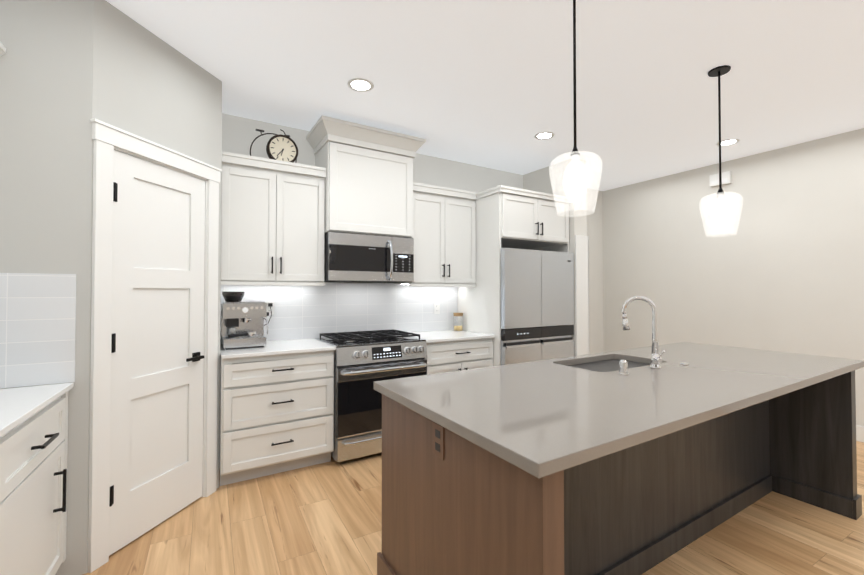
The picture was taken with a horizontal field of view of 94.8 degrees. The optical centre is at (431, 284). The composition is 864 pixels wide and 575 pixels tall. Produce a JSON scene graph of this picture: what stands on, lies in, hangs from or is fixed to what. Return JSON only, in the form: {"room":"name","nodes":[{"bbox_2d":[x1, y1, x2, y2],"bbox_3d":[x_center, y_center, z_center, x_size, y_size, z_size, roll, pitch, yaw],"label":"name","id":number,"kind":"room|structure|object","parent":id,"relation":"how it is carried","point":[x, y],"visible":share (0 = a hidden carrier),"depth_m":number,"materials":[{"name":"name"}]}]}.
{"room":"kitchen","nodes":[
{"label":"kitchen","id":0,"kind":"room"},
{"bbox_2d":[0,0,93,574],"bbox_3d":[-2.027,-0.028,1.739,0.830,2.800,0.100,1,-1,-31],"label":"wall","id":1,"kind":"structure","parent":0,"point":[46,79],"depth_m":1.85,"materials":[{"name":"grey paint"}]},
{"bbox_2d":[0,273,75,388],"bbox_3d":[-2.020,0.201,1.677,0.779,0.509,0.008,1,-1,-31],"label":"wall tile","id":2,"kind":"structure","parent":1,"relation":"attached to","point":[37,328],"depth_m":1.81,"materials":[{"name":"white tile"}]},
{"bbox_2d":[86,0,221,572],"bbox_3d":[-1.601,-0.018,2.337,0.100,2.800,0.849,0,-1,13],"label":"wall","id":3,"kind":"structure","parent":0,"point":[149,85],"depth_m":2.24,"materials":[{"name":"grey paint"}]},
{"bbox_2d":[88,118,221,572],"bbox_3d":[-1.592,0.294,2.310,0.132,2.175,0.830,0,-1,13],"label":"door frame","id":4,"kind":"structure","parent":3,"relation":"attached to","point":[108,139],"depth_m":1.98,"materials":[{"name":"white wood"}]},
{"bbox_2d":[109,150,204,555],"bbox_3d":[-1.549,0.341,2.298,0.090,2.058,0.606,0,-1,13],"label":"pantry door","id":5,"kind":"structure","parent":3,"relation":"in","point":[156,420],"depth_m":2.26,"materials":[{"name":"white wood"}]},
{"bbox_2d":[222,113,602,353],"bbox_3d":[-0.282,0.010,4.184,6.690,2.800,0.150,1,-1,-31],"label":"wall","id":6,"kind":"structure","parent":0,"point":[240,135],"depth_m":4.45,"materials":[{"name":"grey paint"}]},
{"bbox_2d":[221,151,326,285],"bbox_3d":[-1.311,-0.483,3.263,0.777,0.984,0.361,1,-1,-31],"label":"upper cabinet","id":7,"kind":"object","parent":6,"relation":"attached to","point":[279,219],"depth_m":3.10,"materials":[{"name":"white wood"}]},
{"bbox_2d":[250,129,297,162],"bbox_3d":[-1.284,-1.134,3.236,0.364,0.311,0.101,1,-1,-31],"label":"clock","id":8,"kind":"object","parent":7,"relation":"on","point":[280,147],"visible":0.83,"depth_m":3.23,"materials":[{"name":"brown metal"}]},
{"bbox_2d":[220,282,457,343],"bbox_3d":[-0.729,0.219,3.817,2.368,0.570,0.008,1,-1,-31],"label":"wall tile","id":9,"kind":"structure","parent":6,"relation":"attached to","point":[306,312],"depth_m":3.78,"materials":[{"name":"white tile"}]},
{"bbox_2d":[264,301,273,325],"bbox_3d":[-1.399,0.245,3.368,0.123,0.211,0.062,1,-1,-31],"label":"outlet","id":10,"kind":"object","parent":9,"relation":"attached to","point":[270,307],"visible":0.79,"depth_m":3.40,"materials":[{"name":"white plastic"}]},
{"bbox_2d":[434,303,439,313],"bbox_3d":[0.054,0.257,4.282,0.072,0.116,0.006,1,-1,-31],"label":"outlet","id":11,"kind":"object","parent":9,"relation":"attached to","point":[436,308],"visible":1,"depth_m":4.28,"materials":[{"name":"white plastic"}]},
{"bbox_2d":[312,131,414,238],"bbox_3d":[-0.619,-0.836,3.653,0.801,0.794,0.421,1,-1,-31],"label":"upper cabinet","id":12,"kind":"object","parent":6,"relation":"attached to","point":[369,188],"depth_m":3.45,"materials":[{"name":"white wood"}]},
{"bbox_2d":[325,232,413,282],"bbox_3d":[-0.597,-0.229,3.607,0.793,0.410,0.506,1,-1,-31],"label":"microwave","id":13,"kind":"object","parent":12,"relation":"attached to","point":[357,258],"visible":1,"depth_m":3.43,"materials":[{"name":"silver metal"}]},
{"bbox_2d":[394,182,478,286],"bbox_3d":[0.043,-0.470,4.085,0.781,0.984,0.361,1,-1,-31],"label":"upper cabinet","id":14,"kind":"object","parent":6,"relation":"attached to","point":[446,241],"depth_m":3.95,"materials":[{"name":"white wood"}]},
{"bbox_2d":[82,441,863,574],"bbox_3d":[1.328,1.394,1.507,6.690,0.050,6.360,1,-1,-31],"label":"floor","id":15,"kind":"structure","parent":0,"point":[325,518],"depth_m":2.17,"materials":[{"name":"brown wood"}]},
{"bbox_2d":[0,438,15,574],"bbox_3d":[-1.552,0.916,0.908,0.720,0.888,0.366,1,-1,-31],"label":"base cabinet","id":16,"kind":"object","parent":15,"relation":"on","point":[8,455],"depth_m":1.33,"materials":[{"name":"white wood"}]},
{"bbox_2d":[16,394,67,574],"bbox_3d":[-1.830,0.923,1.367,0.720,0.888,0.708,1,-1,-31],"label":"base cabinet","id":17,"kind":"object","parent":15,"relation":"on","point":[33,465],"depth_m":1.60,"materials":[{"name":"white wood"}]},
{"bbox_2d":[0,383,73,449],"bbox_3d":[-1.434,0.454,0.741,0.740,0.025,2.190,1,-1,-31],"label":"countertop","id":18,"kind":"structure","parent":17,"relation":"on","point":[20,407],"depth_m":1.53,"materials":[{"name":"white stone"}]},
{"bbox_2d":[219,347,335,485],"bbox_3d":[-1.243,0.949,3.127,0.775,0.888,0.626,1,-1,-31],"label":"base cabinet","id":19,"kind":"object","parent":15,"relation":"on","point":[277,411],"depth_m":2.84,"materials":[{"name":"white wood"}]},
{"bbox_2d":[220,339,334,358],"bbox_3d":[-1.238,0.492,3.124,0.780,0.025,0.638,1,-1,-31],"label":"countertop","id":20,"kind":"structure","parent":19,"relation":"on","point":[298,346],"depth_m":2.96,"materials":[{"name":"white stone"}]},
{"bbox_2d":[220,292,268,349],"bbox_3d":[-1.458,0.265,3.101,0.330,0.424,0.325,1,-1,-31],"label":"coffee machine","id":21,"kind":"object","parent":20,"relation":"on","point":[241,324],"visible":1,"depth_m":3.01,"materials":[{"name":"silver metal"}]},
{"bbox_2d":[315,329,426,461],"bbox_3d":[-0.527,0.917,3.473,0.798,0.964,0.727,1,-1,-31],"label":"range","id":22,"kind":"object","parent":15,"relation":"on","point":[364,361],"visible":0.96,"depth_m":3.16,"materials":[{"name":"silver metal"}]},
{"bbox_2d":[425,339,494,374],"bbox_3d":[0.113,0.962,3.950,0.779,0.888,0.626,1,-1,-31],"label":"base cabinet","id":23,"kind":"object","parent":15,"relation":"on","point":[464,354],"depth_m":3.68,"materials":[{"name":"white wood"}]},
{"bbox_2d":[410,331,494,342],"bbox_3d":[0.118,0.504,3.946,0.780,0.025,0.638,1,-1,-31],"label":"countertop","id":24,"kind":"structure","parent":23,"relation":"on","point":[430,336],"depth_m":3.83,"materials":[{"name":"white stone"}]},
{"bbox_2d":[453,313,462,330],"bbox_3d":[0.283,0.401,4.287,0.110,0.190,0.110,1,-1,-31],"label":"pasta jar","id":25,"kind":"object","parent":24,"relation":"on","point":[457,328],"visible":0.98,"depth_m":4.25,"materials":[{"name":"clear glass"}]},
{"bbox_2d":[458,187,570,365],"bbox_3d":[0.902,0.240,4.381,1.002,2.345,0.726,1,-1,-31],"label":"tall cabinet","id":26,"kind":"object","parent":15,"relation":"on","point":[509,217],"depth_m":4.03,"materials":[{"name":"white wood"}]},
{"bbox_2d":[501,248,573,364],"bbox_3d":[0.922,0.534,4.345,0.982,1.757,0.749,1,-1,-31],"label":"fridge","id":27,"kind":"object","parent":15,"relation":"on","point":[537,304],"visible":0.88,"depth_m":4.00,"materials":[{"name":"silver metal"}]},
{"bbox_2d":[376,366,863,574],"bbox_3d":[1.163,0.941,2.139,2.698,0.877,1.044,1,-1,-31],"label":"kitchen island","id":28,"kind":"object","parent":15,"relation":"on","point":[593,464],"depth_m":1.81,"materials":[{"name":"brown wood"}]},
{"bbox_2d":[374,342,863,481],"bbox_3d":[1.199,0.483,2.168,2.820,0.038,1.050,1,-1,-31],"label":"island countertop","id":29,"kind":"structure","parent":28,"relation":"on","point":[538,417],"depth_m":1.63,"materials":[{"name":"grey stone"}]},
{"bbox_2d":[562,358,650,373],"bbox_3d":[1.082,0.605,2.408,0.710,0.224,0.425,1,-1,-31],"label":"sink","id":30,"kind":"object","parent":29,"relation":"in","point":[603,364],"depth_m":2.53,"materials":[{"name":"grey metal"}]},
{"bbox_2d":[619,360,627,374],"bbox_3d":[0.987,0.424,2.046,0.046,0.076,0.046,1,-1,-31],"label":"soap dispenser","id":31,"kind":"object","parent":29,"relation":"on","point":[623,367],"visible":1,"depth_m":2.03,"materials":[{"name":"silver metal"}]},
{"bbox_2d":[622,296,664,368],"bbox_3d":[1.209,0.263,2.235,0.113,0.402,0.242,1,-1,-31],"label":"faucet","id":32,"kind":"object","parent":29,"relation":"on","point":[656,360],"visible":1,"depth_m":2.22,"materials":[{"name":"silver metal"}]},
{"bbox_2d":[106,0,863,190],"bbox_3d":[1.328,-1.456,1.551,6.690,0.050,6.360,1,-1,-31],"label":"ceiling","id":33,"kind":"structure","parent":0,"point":[486,83],"depth_m":2.62,"materials":[{"name":"paint"}]},
{"bbox_2d":[347,78,373,91],"bbox_3d":[-0.503,-1.406,2.800,0.184,0.008,0.184,1,-1,-31],"label":"recessed light","id":34,"kind":"object","parent":33,"relation":"in","point":[360,84],"visible":1,"depth_m":2.79,"materials":[{"name":"white"}]},
{"bbox_2d":[534,132,554,139],"bbox_3d":[1.052,-1.392,3.714,0.184,0.008,0.184,1,-1,-31],"label":"recessed light","id":35,"kind":"object","parent":33,"relation":"in","point":[543,135],"visible":1,"depth_m":3.70,"materials":[{"name":"white"}]},
{"bbox_2d":[549,0,602,216],"bbox_3d":[0.673,-0.879,1.870,0.237,1.090,0.237,1,-1,-31],"label":"pendant light","id":36,"kind":"object","parent":33,"relation":"hanging from","point":[575,178],"visible":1,"depth_m":1.86,"materials":[{"name":"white glass"}]},
{"bbox_2d":[699,65,743,236],"bbox_3d":[1.895,-0.868,2.611,0.237,1.090,0.237,1,-1,-31],"label":"pendant light","id":37,"kind":"object","parent":33,"relation":"hanging from","point":[718,72],"visible":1,"depth_m":2.60,"materials":[{"name":"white glass"}]},
{"bbox_2d":[716,139,739,145],"bbox_3d":[2.893,-1.390,3.881,0.184,0.008,0.184,1,-1,-31],"label":"recessed light","id":38,"kind":"object","parent":33,"relation":"in","point":[728,142],"visible":0.88,"depth_m":3.88,"materials":[{"name":"white"}]},
{"bbox_2d":[523,158,586,355],"bbox_3d":[1.432,0.018,4.682,0.202,2.800,0.775,1,-1,-31],"label":"wall","id":39,"kind":"structure","parent":0,"point":[538,180],"depth_m":4.40,"materials":[{"name":"beige paint"}]},
{"bbox_2d":[575,235,589,355],"bbox_3d":[1.625,0.438,4.383,0.220,1.950,0.110,1,-1,-31],"label":"door frame","id":40,"kind":"structure","parent":39,"relation":"attached to","point":[582,341],"depth_m":4.33,"materials":[{"name":"white wood"}]},
{"bbox_2d":[602,128,863,425],"bbox_3d":[4.124,-0.005,3.225,0.150,2.800,6.060,1,-1,-31],"label":"wall","id":41,"kind":"structure","parent":0,"point":[782,270],"depth_m":4.24,"materials":[{"name":"beige paint"}]},
{"bbox_2d":[709,171,731,186],"bbox_3d":[3.256,-1.190,4.483,0.046,0.130,0.200,1,-1,-31],"label":"box","id":42,"kind":"object","parent":41,"relation":"attached to","point":[726,178],"visible":0.94,"depth_m":4.45,"materials":[{"name":"white plastic"}]},
{"bbox_2d":[856,425,863,442],"bbox_3d":[4.044,1.325,3.174,0.018,0.140,6.030,1,-1,-31],"label":"baseboard","id":43,"kind":"structure","parent":41,"relation":"attached to","point":[859,433],"depth_m":3.53,"materials":[{"name":"white wood"}]}
]}

